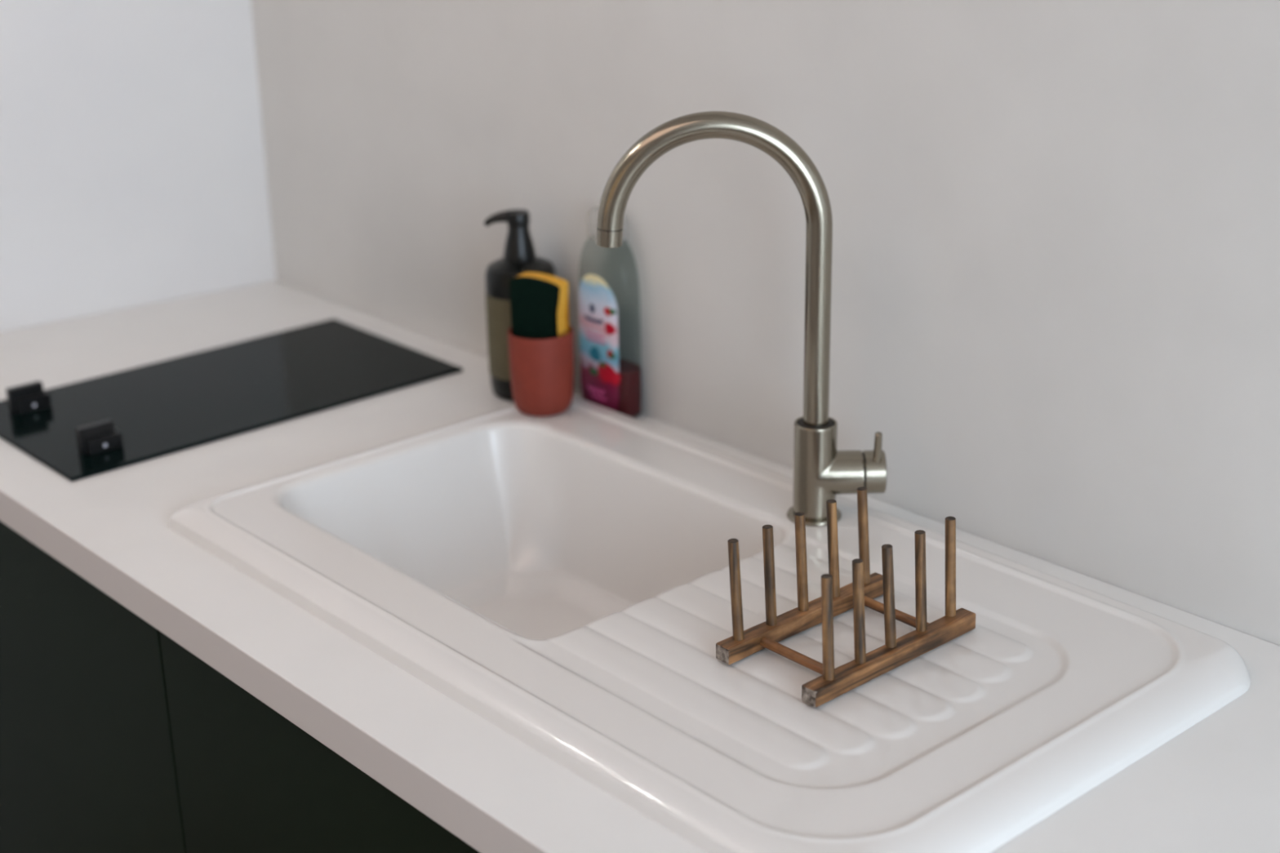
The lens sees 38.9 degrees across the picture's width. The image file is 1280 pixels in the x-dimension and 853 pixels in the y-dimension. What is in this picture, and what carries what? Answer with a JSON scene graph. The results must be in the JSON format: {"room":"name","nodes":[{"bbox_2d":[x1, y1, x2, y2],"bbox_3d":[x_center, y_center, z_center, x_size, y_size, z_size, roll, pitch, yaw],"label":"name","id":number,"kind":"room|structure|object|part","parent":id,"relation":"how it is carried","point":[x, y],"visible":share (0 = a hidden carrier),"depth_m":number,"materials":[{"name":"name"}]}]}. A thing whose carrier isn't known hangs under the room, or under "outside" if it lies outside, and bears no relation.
{"room":"kitchen","nodes":[
{"label":"kitchen","id":0,"kind":"room"},
{"bbox_2d":[0,0,275,332],"bbox_3d":[-1.829,-0.172,1.746,3.337,2.400,0.133,-15,25,-33],"label":"wall","id":1,"kind":"structure","parent":0,"point":[133,174],"depth_m":2.46,"materials":[{"name":"white paint"}]},
{"bbox_2d":[578,274,641,417],"bbox_3d":[-0.035,-0.129,2.058,0.040,0.238,0.089,-18,27,-38],"label":"label","id":2,"kind":"object","parent":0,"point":[610,381],"visible":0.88,"depth_m":2.06,"materials":[{"name":"multicoloured paper"}]},
{"bbox_2d":[250,0,1279,645],"bbox_3d":[0.598,-0.099,1.436,0.132,2.400,3.496,-18,27,-38],"label":"wall","id":3,"kind":"structure","parent":0,"point":[1055,292],"depth_m":1.74,"materials":[{"name":"paint"}]},
{"bbox_3d":[-0.688,1.423,0.936,3.420,0.050,3.936,-18,27,-38],"label":"floor","id":4,"kind":"structure","parent":0,"visible":0},
{"bbox_2d":[0,520,186,852],"bbox_3d":[-0.426,0.441,2.237,0.576,0.860,0.588,-18,27,-38],"label":"base cabinet","id":5,"kind":"object","parent":4,"relation":"on","point":[87,762],"visible":0.29,"depth_m":1.91,"materials":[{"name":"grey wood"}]},
{"bbox_2d":[159,631,479,852],"bbox_3d":[-0.030,0.592,1.818,0.576,0.860,0.597,-18,27,-38],"label":"base cabinet","id":6,"kind":"object","parent":4,"relation":"on","point":[251,780],"visible":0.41,"depth_m":1.60,"materials":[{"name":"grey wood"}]},
{"bbox_3d":[0.373,0.745,1.394,0.576,0.860,0.607,-18,27,-38],"label":"base cabinet","id":7,"kind":"object","parent":4,"relation":"on","visible":0},
{"bbox_2d":[0,280,1279,852],"bbox_3d":[0.095,0.203,1.567,0.657,0.040,2.697,-18,27,-38],"label":"countertop","id":8,"kind":"structure","parent":7,"relation":"on","point":[1214,787],"depth_m":1.60,"materials":[{"name":"laminate"}]},
{"bbox_2d":[0,318,462,481],"bbox_3d":[-0.508,-0.058,2.180,0.515,0.035,0.291,-18,27,-38],"label":"cooktop","id":9,"kind":"object","parent":8,"relation":"in","point":[85,428],"visible":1,"depth_m":2.16,"materials":[{"name":"black glass"}]},
{"bbox_3d":[-0.714,-0.034,2.119,0.046,0.030,0.017,-18,27,-38],"label":"control knob","id":10,"kind":"part","parent":9,"relation":"part of","materials":[{"name":"black plastic"}]},
{"bbox_3d":[-0.594,0.012,1.993,0.046,0.030,0.017,-18,27,-38],"label":"control knob","id":11,"kind":"part","parent":9,"relation":"part of","materials":[{"name":"black plastic"}]},
{"bbox_2d":[483,208,555,401],"bbox_3d":[-0.139,-0.145,2.128,0.084,0.223,0.084,-18,27,-38],"label":"soap dispenser","id":12,"kind":"object","parent":8,"relation":"on","point":[519,257],"visible":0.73,"depth_m":2.09,"materials":[{"name":"black plastic"}]},
{"bbox_2d":[168,395,1250,852],"bbox_3d":[0.025,0.211,1.670,0.521,0.169,0.917,-18,27,-38],"label":"sink","id":13,"kind":"object","parent":8,"relation":"in","point":[562,580],"visible":0.93,"depth_m":1.53,"materials":[{"name":"white ceramic"}]},
{"bbox_2d":[507,324,573,416],"bbox_3d":[-0.110,-0.064,2.040,0.074,0.094,0.074,-18,27,-38],"label":"sponge holder","id":14,"kind":"object","parent":13,"relation":"on","point":[542,371],"visible":0.91,"depth_m":2.01,"materials":[{"name":"ceramic"}]},
{"bbox_2d":[509,271,568,339],"bbox_3d":[-0.111,-0.096,2.028,0.061,0.148,0.027,9,23,25],"label":"sponge","id":15,"kind":"object","parent":14,"relation":"in","point":[539,301],"visible":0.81,"depth_m":2.00,"materials":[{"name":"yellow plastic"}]},
{"bbox_2d":[715,486,975,707],"bbox_3d":[0.171,0.133,1.495,0.197,0.102,0.116,-18,27,-38],"label":"plate rack","id":16,"kind":"object","parent":13,"relation":"on","point":[834,600],"visible":1,"depth_m":1.49,"materials":[{"name":"brown wood"}]},
{"bbox_3d":[0.141,0.162,1.543,0.197,0.015,0.017,-18,27,-38],"label":"rail","id":17,"kind":"part","parent":16,"relation":"part of","materials":[{"name":"brown wood"}]},
{"bbox_3d":[0.205,0.186,1.476,0.197,0.015,0.017,-18,27,-38],"label":"rail","id":18,"kind":"part","parent":16,"relation":"part of","materials":[{"name":"brown wood"}]},
{"bbox_2d":[595,111,886,526],"bbox_3d":[0.097,-0.099,1.697,0.272,0.396,0.053,0,21,3],"label":"mixer tap","id":19,"kind":"object","parent":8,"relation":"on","point":[821,472],"visible":0.93,"depth_m":1.67,"materials":[{"name":"silver metal"}]},
{"bbox_3d":[0.069,-0.141,1.677,0.216,0.302,0.024,-1,21,0],"label":"spout","id":20,"kind":"part","parent":19,"relation":"part of","materials":[{"name":"silver metal"}]},
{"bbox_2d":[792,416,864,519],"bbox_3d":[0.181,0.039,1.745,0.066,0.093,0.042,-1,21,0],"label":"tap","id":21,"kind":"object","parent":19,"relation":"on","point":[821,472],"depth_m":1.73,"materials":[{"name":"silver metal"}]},
{"bbox_3d":[0.225,0.044,1.746,0.020,0.042,0.042,-1,21,0],"label":"handle","id":22,"kind":"part","parent":19,"relation":"part of","materials":[{"name":"silver metal"}]},
{"bbox_3d":[0.226,0.024,1.725,0.008,0.041,0.014,-2,21,-3],"label":"lever","id":23,"kind":"part","parent":19,"relation":"part of","materials":[{"name":"silver metal"}]}
]}

